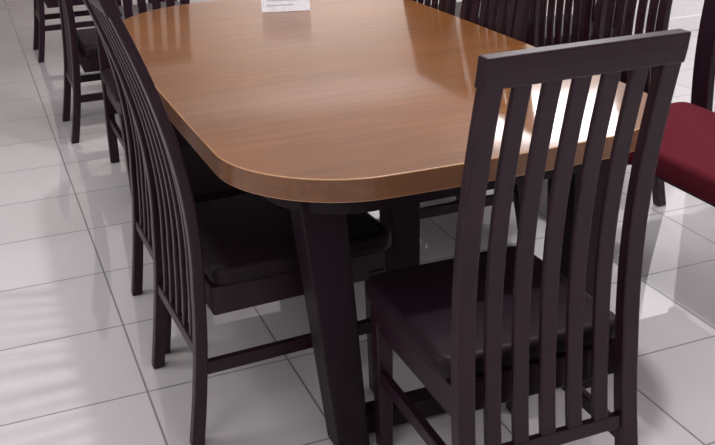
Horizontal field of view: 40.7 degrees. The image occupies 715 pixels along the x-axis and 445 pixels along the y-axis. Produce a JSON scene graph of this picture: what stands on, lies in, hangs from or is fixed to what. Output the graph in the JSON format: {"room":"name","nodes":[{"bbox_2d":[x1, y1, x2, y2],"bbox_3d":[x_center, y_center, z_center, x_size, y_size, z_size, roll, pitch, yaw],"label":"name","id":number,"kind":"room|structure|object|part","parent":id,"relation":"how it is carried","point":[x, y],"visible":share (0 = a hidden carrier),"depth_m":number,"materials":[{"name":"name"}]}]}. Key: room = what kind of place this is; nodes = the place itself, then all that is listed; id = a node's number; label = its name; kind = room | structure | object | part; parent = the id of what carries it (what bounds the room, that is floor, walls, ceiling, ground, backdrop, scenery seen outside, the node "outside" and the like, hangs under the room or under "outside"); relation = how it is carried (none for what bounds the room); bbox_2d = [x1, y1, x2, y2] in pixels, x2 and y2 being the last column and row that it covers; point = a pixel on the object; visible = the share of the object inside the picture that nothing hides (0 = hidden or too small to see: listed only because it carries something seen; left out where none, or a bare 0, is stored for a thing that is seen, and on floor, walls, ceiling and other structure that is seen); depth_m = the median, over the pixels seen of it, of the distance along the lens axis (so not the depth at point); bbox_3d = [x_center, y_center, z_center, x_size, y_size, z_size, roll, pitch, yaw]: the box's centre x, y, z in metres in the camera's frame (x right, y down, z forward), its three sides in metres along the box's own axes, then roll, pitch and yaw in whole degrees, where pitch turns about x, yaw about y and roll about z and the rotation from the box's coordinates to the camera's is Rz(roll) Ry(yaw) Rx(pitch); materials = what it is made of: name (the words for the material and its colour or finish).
{"room":"store","nodes":[
{"label":"store","id":0,"kind":"room"},
{"bbox_2d":[0,0,714,444],"bbox_3d":[0.408,-0.459,4.664,12.000,0.001,14.000,-11,25,-19],"label":"floor","id":1,"kind":"structure","parent":0,"point":[76,368],"depth_m":3.00,"materials":[{"name":"tile"}]},
{"bbox_2d":[33,0,94,62],"bbox_3d":[-1.865,-1.629,6.162,0.549,1.081,0.432,-11,25,-19],"label":"dining chair","id":2,"kind":"object","parent":1,"relation":"on","point":[40,16],"visible":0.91,"depth_m":6.10,"materials":[{"name":"brown wood"}]},
{"bbox_3d":[-2.138,-1.655,6.248,0.101,1.077,0.056,-11,25,-19],"label":"leg","id":3,"kind":"part","parent":2,"relation":"part of","materials":[{"name":"brown wood"}]},
{"bbox_3d":[-2.078,-1.697,6.040,0.096,0.846,0.400,-11,25,-19],"label":"backrest","id":4,"kind":"part","parent":2,"relation":"part of","materials":[{"name":"brown wood"}]},
{"bbox_3d":[-2.000,-1.522,5.932,0.101,1.077,0.056,-11,25,-19],"label":"leg","id":5,"kind":"part","parent":2,"relation":"part of","materials":[{"name":"brown wood"}]},
{"bbox_3d":[-1.819,-1.479,6.245,0.411,0.075,0.398,-11,25,-19],"label":"seat frame","id":6,"kind":"part","parent":2,"relation":"part of","materials":[{"name":"brown wood"}]},
{"bbox_2d":[58,0,110,143],"bbox_3d":[-1.209,-0.993,4.658,0.549,1.081,0.432,-11,25,-19],"label":"dining chair","id":7,"kind":"object","parent":1,"relation":"on","point":[79,46],"visible":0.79,"depth_m":4.57,"materials":[{"name":"brown wood"}]},
{"bbox_3d":[-1.482,-1.019,4.744,0.101,1.077,0.056,-11,25,-19],"label":"leg","id":8,"kind":"part","parent":7,"relation":"part of","materials":[{"name":"brown wood"}]},
{"bbox_3d":[-1.422,-1.061,4.536,0.096,0.846,0.400,-11,25,-19],"label":"backrest","id":9,"kind":"part","parent":7,"relation":"part of","materials":[{"name":"brown wood"}]},
{"bbox_3d":[-1.343,-0.885,4.428,0.101,1.077,0.056,-11,25,-19],"label":"leg","id":10,"kind":"part","parent":7,"relation":"part of","materials":[{"name":"brown wood"}]},
{"bbox_3d":[-1.151,-0.901,4.722,0.433,0.054,0.432,-11,25,-19],"label":"seat","id":11,"kind":"part","parent":7,"relation":"part of","materials":[{"name":"black leather"}]},
{"bbox_3d":[-1.163,-0.843,4.741,0.411,0.075,0.398,-11,25,-19],"label":"seat frame","id":12,"kind":"part","parent":7,"relation":"part of","materials":[{"name":"brown wood"}]},
{"bbox_2d":[95,0,189,192],"bbox_3d":[-0.838,-0.712,3.987,0.432,1.081,0.549,-11,25,-19],"label":"dining chair","id":13,"kind":"object","parent":1,"relation":"on","point":[111,99],"visible":0.17,"depth_m":4.08,"materials":[{"name":"brown wood"}]},
{"bbox_3d":[-1.092,-0.757,4.115,0.056,1.077,0.101,-11,25,-19],"label":"leg","id":14,"kind":"part","parent":13,"relation":"part of","materials":[{"name":"brown wood"}]},
{"bbox_3d":[-0.813,-0.589,3.982,0.432,0.054,0.433,-11,25,-19],"label":"seat","id":15,"kind":"part","parent":13,"relation":"part of","materials":[{"name":"black leather"}]},
{"bbox_3d":[-0.817,-0.539,4.019,0.398,0.075,0.411,-11,25,-19],"label":"seat frame","id":16,"kind":"part","parent":13,"relation":"part of","materials":[{"name":"brown wood"}]},
{"bbox_3d":[-0.914,-0.267,3.882,0.042,0.356,0.042,-11,25,-19],"label":"leg","id":17,"kind":"part","parent":13,"relation":"part of","materials":[{"name":"brown wood"}]},
{"bbox_3d":[-0.926,-0.901,4.134,0.400,0.846,0.096,-11,25,-19],"label":"backrest","id":18,"kind":"part","parent":13,"relation":"part of","materials":[{"name":"brown wood"}]},
{"bbox_3d":[-0.749,-0.822,4.237,0.056,1.077,0.101,-11,25,-19],"label":"leg","id":19,"kind":"part","parent":13,"relation":"part of","materials":[{"name":"brown wood"}]},
{"bbox_2d":[117,0,179,19],"bbox_3d":[-1.157,-1.252,5.247,0.432,1.081,0.549,-11,25,-19],"label":"dining chair","id":20,"kind":"object","parent":1,"relation":"on","point":[163,2],"visible":0.07,"depth_m":5.33,"materials":[{"name":"brown wood"}]},
{"bbox_3d":[-1.245,-1.441,5.393,0.400,0.846,0.096,-11,25,-19],"label":"backrest","id":21,"kind":"part","parent":20,"relation":"part of","materials":[{"name":"brown wood"}]},
{"bbox_2d":[93,21,249,353],"bbox_3d":[-0.451,-0.252,2.848,0.653,1.128,0.446,-11,25,-20],"label":"dining chair","id":22,"kind":"object","parent":1,"relation":"on","point":[205,185],"visible":0.32,"depth_m":2.90,"materials":[{"name":"brown wood"}]},
{"bbox_3d":[-0.750,-0.275,2.928,0.154,1.124,0.055,-11,25,-20],"label":"leg","id":23,"kind":"part","parent":22,"relation":"part of","materials":[{"name":"brown wood"}]},
{"bbox_3d":[-0.685,-0.314,2.714,0.152,0.893,0.402,-11,25,-20],"label":"backrest","id":24,"kind":"part","parent":22,"relation":"part of","materials":[{"name":"brown wood"}]},
{"bbox_3d":[-0.600,-0.137,2.601,0.154,1.124,0.055,-11,25,-20],"label":"leg","id":25,"kind":"part","parent":22,"relation":"part of","materials":[{"name":"brown wood"}]},
{"bbox_3d":[-0.366,-0.157,2.927,0.478,0.054,0.446,-11,25,-20],"label":"seat","id":26,"kind":"part","parent":22,"relation":"part of","materials":[{"name":"black leather"}]},
{"bbox_2d":[83,0,391,444],"bbox_3d":[-0.292,-0.079,2.440,0.653,1.128,0.446,-12,26,-22],"label":"dining chair","id":27,"kind":"object","parent":1,"relation":"on","point":[239,252],"visible":0.89,"depth_m":2.36,"materials":[{"name":"brown wood"}]},
{"bbox_3d":[-0.594,-0.099,2.513,0.154,1.124,0.055,-12,26,-22],"label":"leg","id":28,"kind":"part","parent":27,"relation":"part of","materials":[{"name":"brown wood"}]},
{"bbox_3d":[-0.524,-0.139,2.301,0.152,0.893,0.402,-12,26,-22],"label":"backrest","id":29,"kind":"part","parent":27,"relation":"part of","materials":[{"name":"brown wood"}]},
{"bbox_3d":[-0.434,0.037,2.190,0.154,1.124,0.055,-12,26,-22],"label":"leg","id":30,"kind":"part","parent":27,"relation":"part of","materials":[{"name":"brown wood"}]},
{"bbox_3d":[-0.209,0.015,2.521,0.478,0.054,0.446,-12,26,-22],"label":"seat","id":31,"kind":"part","parent":27,"relation":"part of","materials":[{"name":"black leather"}]},
{"bbox_3d":[-0.221,0.073,2.540,0.456,0.075,0.412,-12,26,-22],"label":"seat frame","id":32,"kind":"part","parent":27,"relation":"part of","materials":[{"name":"brown wood"}]},
{"bbox_3d":[0.048,0.283,2.533,0.042,0.370,0.042,-12,26,-22],"label":"leg","id":33,"kind":"part","parent":27,"relation":"part of","materials":[{"name":"brown wood"}]},
{"bbox_2d":[123,0,647,444],"bbox_3d":[-0.060,-0.178,3.122,1.154,0.750,2.096,-11,25,-19],"label":"dining table","id":34,"kind":"object","parent":1,"relation":"on","point":[329,111],"visible":0.58,"depth_m":2.43,"materials":[{"name":"brown wood"}]},
{"bbox_3d":[-0.704,-0.399,3.742,0.126,0.697,0.179,-11,25,-19],"label":"leg","id":35,"kind":"part","parent":34,"relation":"part of","materials":[{"name":"brown wood"}]},
{"bbox_2d":[261,0,309,12],"bbox_3d":[-0.270,-0.847,3.590,0.180,0.110,0.060,-3,24,-4],"label":"table card","id":36,"kind":"object","parent":34,"relation":"on","point":[267,5],"visible":1,"depth_m":3.58,"materials":[{"name":"white paper"}]},
{"bbox_3d":[-0.070,0.215,2.289,0.126,0.697,0.179,-11,25,-19],"label":"leg","id":37,"kind":"part","parent":34,"relation":"part of","materials":[{"name":"brown wood"}]},
{"bbox_3d":[0.120,0.055,2.738,0.092,0.620,0.092,-11,25,-19],"label":"post","id":38,"kind":"part","parent":34,"relation":"part of","materials":[{"name":"brown wood"}]},
{"bbox_3d":[0.585,0.091,2.523,0.126,0.697,0.179,-11,25,-19],"label":"leg","id":39,"kind":"part","parent":34,"relation":"part of","materials":[{"name":"brown wood"}]},
{"bbox_2d":[413,0,459,200],"bbox_3d":[0.092,-0.608,3.679,0.549,1.081,0.432,-11,25,-19],"label":"dining chair","id":40,"kind":"object","parent":1,"relation":"on","point":[447,6],"visible":0.03,"depth_m":3.54,"materials":[{"name":"brown wood"}]},
{"bbox_3d":[0.298,-0.755,3.707,0.096,0.846,0.400,-11,25,-19],"label":"backrest","id":41,"kind":"part","parent":40,"relation":"part of","materials":[{"name":"brown wood"}]},
{"bbox_3d":[0.365,-0.578,3.595,0.101,1.077,0.056,-11,25,-19],"label":"leg","id":42,"kind":"part","parent":40,"relation":"part of","materials":[{"name":"brown wood"}]},
{"bbox_2d":[438,0,509,31],"bbox_3d":[0.657,-1.198,4.987,0.549,1.081,0.432,-11,25,-19],"label":"dining chair","id":43,"kind":"object","parent":1,"relation":"on","point":[458,4],"visible":0.02,"depth_m":4.99,"materials":[{"name":"brown wood"}]},
{"bbox_3d":[0.607,-1.086,5.012,0.433,0.054,0.432,-11,25,-19],"label":"seat","id":44,"kind":"part","parent":43,"relation":"part of","materials":[{"name":"black leather"}]},
{"bbox_2d":[420,0,531,229],"bbox_3d":[0.275,-0.431,3.261,0.549,1.081,0.432,-11,25,-19],"label":"dining chair","id":45,"kind":"object","parent":1,"relation":"on","point":[518,12],"visible":0.12,"depth_m":3.20,"materials":[{"name":"brown wood"}]},
{"bbox_3d":[0.409,-0.534,3.492,0.101,1.077,0.056,-11,25,-19],"label":"leg","id":46,"kind":"part","parent":45,"relation":"part of","materials":[{"name":"brown wood"}]},
{"bbox_3d":[0.481,-0.578,3.288,0.096,0.846,0.400,-11,25,-19],"label":"backrest","id":47,"kind":"part","parent":45,"relation":"part of","materials":[{"name":"brown wood"}]},
{"bbox_3d":[0.547,-0.401,3.176,0.101,1.077,0.056,-11,25,-19],"label":"leg","id":48,"kind":"part","parent":45,"relation":"part of","materials":[{"name":"brown wood"}]},
{"bbox_2d":[481,0,529,44],"bbox_3d":[0.499,-0.901,4.318,0.549,1.081,0.432,-11,25,-19],"label":"dining chair","id":49,"kind":"object","parent":1,"relation":"on","point":[527,32],"visible":0.03,"depth_m":4.37,"materials":[{"name":"brown wood"}]},
{"bbox_3d":[0.706,-1.048,4.346,0.096,0.846,0.400,-11,25,-19],"label":"backrest","id":50,"kind":"part","parent":49,"relation":"part of","materials":[{"name":"brown wood"}]},
{"bbox_3d":[0.772,-0.870,4.234,0.101,1.077,0.056,-11,25,-19],"label":"leg","id":51,"kind":"part","parent":49,"relation":"part of","materials":[{"name":"brown wood"}]},
{"bbox_2d":[365,29,690,444],"bbox_3d":[0.303,0.103,2.037,0.432,1.081,0.549,-11,25,-19],"label":"dining chair","id":52,"kind":"object","parent":1,"relation":"on","point":[485,330],"visible":1,"depth_m":1.85,"materials":[{"name":"brown wood"}]},
{"bbox_3d":[0.061,0.387,2.312,0.042,0.356,0.042,-11,25,-19],"label":"leg","id":53,"kind":"part","parent":52,"relation":"part of","materials":[{"name":"brown wood"}]},
{"bbox_3d":[0.213,0.217,1.788,0.056,1.077,0.101,-11,25,-19],"label":"leg","id":54,"kind":"part","parent":52,"relation":"part of","materials":[{"name":"brown wood"}]},
{"bbox_3d":[0.285,0.185,2.131,0.432,0.054,0.433,-11,25,-19],"label":"seat","id":55,"kind":"part","parent":52,"relation":"part of","materials":[{"name":"black leather"}]},
{"bbox_3d":[0.292,0.245,2.143,0.398,0.075,0.411,-11,25,-19],"label":"seat frame","id":56,"kind":"part","parent":52,"relation":"part of","materials":[{"name":"brown wood"}]},
{"bbox_3d":[0.401,0.323,2.433,0.042,0.356,0.042,-11,25,-19],"label":"leg","id":57,"kind":"part","parent":52,"relation":"part of","materials":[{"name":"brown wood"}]},
{"bbox_3d":[0.384,0.078,1.796,0.400,0.846,0.096,-11,25,-19],"label":"backrest","id":58,"kind":"part","parent":52,"relation":"part of","materials":[{"name":"brown wood"}]},
{"bbox_3d":[0.557,0.152,1.911,0.056,1.077,0.101,-11,25,-19],"label":"leg","id":59,"kind":"part","parent":52,"relation":"part of","materials":[{"name":"brown wood"}]},
{"bbox_2d":[529,0,592,47],"bbox_3d":[0.661,-0.743,3.946,0.549,1.081,0.432,-11,25,-19],"label":"dining chair","id":60,"kind":"object","parent":1,"relation":"on","point":[582,9],"visible":0.21,"depth_m":3.98,"materials":[{"name":"brown wood"}]},
{"bbox_3d":[0.796,-0.847,4.178,0.101,1.077,0.056,-11,25,-19],"label":"leg","id":61,"kind":"part","parent":60,"relation":"part of","materials":[{"name":"brown wood"}]},
{"bbox_3d":[0.868,-0.891,3.974,0.096,0.846,0.400,-11,25,-19],"label":"backrest","id":62,"kind":"part","parent":60,"relation":"part of","materials":[{"name":"brown wood"}]},
{"bbox_3d":[0.934,-0.713,3.862,0.101,1.077,0.056,-11,25,-19],"label":"leg","id":63,"kind":"part","parent":60,"relation":"part of","materials":[{"name":"brown wood"}]},
{"bbox_2d":[545,0,627,81],"bbox_3d":[0.992,-1.024,4.563,0.549,1.081,0.432,-11,25,-19],"label":"dining chair","id":64,"kind":"object","parent":1,"relation":"on","point":[594,1],"visible":0.04,"depth_m":4.51,"materials":[{"name":"brown wood"}]},
{"bbox_3d":[0.942,-0.912,4.589,0.433,0.054,0.432,-11,25,-19],"label":"seat","id":65,"kind":"part","parent":64,"relation":"part of","materials":[{"name":"black leather"}]},
{"bbox_3d":[1.199,-1.171,4.591,0.096,0.846,0.400,-11,25,-19],"label":"backrest","id":66,"kind":"part","parent":64,"relation":"part of","materials":[{"name":"brown wood"}]},
{"bbox_3d":[1.265,-0.994,4.479,0.101,1.077,0.056,-11,25,-19],"label":"leg","id":67,"kind":"part","parent":64,"relation":"part of","materials":[{"name":"brown wood"}]},
{"bbox_2d":[546,0,672,219],"bbox_3d":[0.842,-0.590,3.581,0.549,1.081,0.432,-11,25,-19],"label":"dining chair","id":68,"kind":"object","parent":1,"relation":"on","point":[604,9],"visible":0.17,"depth_m":3.60,"materials":[{"name":"brown wood"}]},
{"bbox_3d":[0.715,-0.153,3.497,0.042,0.356,0.042,-11,25,-19],"label":"leg","id":69,"kind":"part","parent":68,"relation":"part of","materials":[{"name":"brown wood"}]},
{"bbox_3d":[0.977,-0.693,3.813,0.101,1.077,0.056,-11,25,-19],"label":"leg","id":70,"kind":"part","parent":68,"relation":"part of","materials":[{"name":"brown wood"}]},
{"bbox_3d":[1.048,-0.737,3.609,0.096,0.846,0.400,-11,25,-19],"label":"backrest","id":71,"kind":"part","parent":68,"relation":"part of","materials":[{"name":"brown wood"}]},
{"bbox_3d":[1.115,-0.559,3.497,0.101,1.077,0.056,-11,25,-19],"label":"leg","id":72,"kind":"part","parent":68,"relation":"part of","materials":[{"name":"brown wood"}]},
{"bbox_2d":[627,0,714,206],"bbox_3d":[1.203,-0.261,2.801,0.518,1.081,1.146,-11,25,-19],"label":"dining chair","id":73,"kind":"object","parent":1,"relation":"on","point":[686,159],"visible":0.69,"depth_m":3.03,"materials":[{"name":"red fabric"}]},
{"bbox_3d":[1.192,-0.103,2.864,0.380,0.033,1.060,-11,25,-19],"label":"seat frame","id":74,"kind":"part","parent":73,"relation":"part of","materials":[{"name":"brown wood"}]},
{"bbox_3d":[1.165,-0.149,2.832,0.428,0.086,1.146,-11,25,-19],"label":"seat","id":75,"kind":"part","parent":73,"relation":"part of","materials":[{"name":"red fabric"}]},
{"bbox_3d":[1.400,-0.464,2.801,0.082,0.721,1.133,-11,25,-19],"label":"backrest","id":76,"kind":"part","parent":73,"relation":"part of","materials":[{"name":"brown wood"}]},
{"bbox_2d":[644,0,703,30],"bbox_3d":[2.073,-2.787,5.869,0.330,3.200,0.330,-11,25,-19],"label":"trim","id":77,"kind":"structure","parent":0,"point":[685,14],"depth_m":6.33,"materials":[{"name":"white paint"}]}
]}

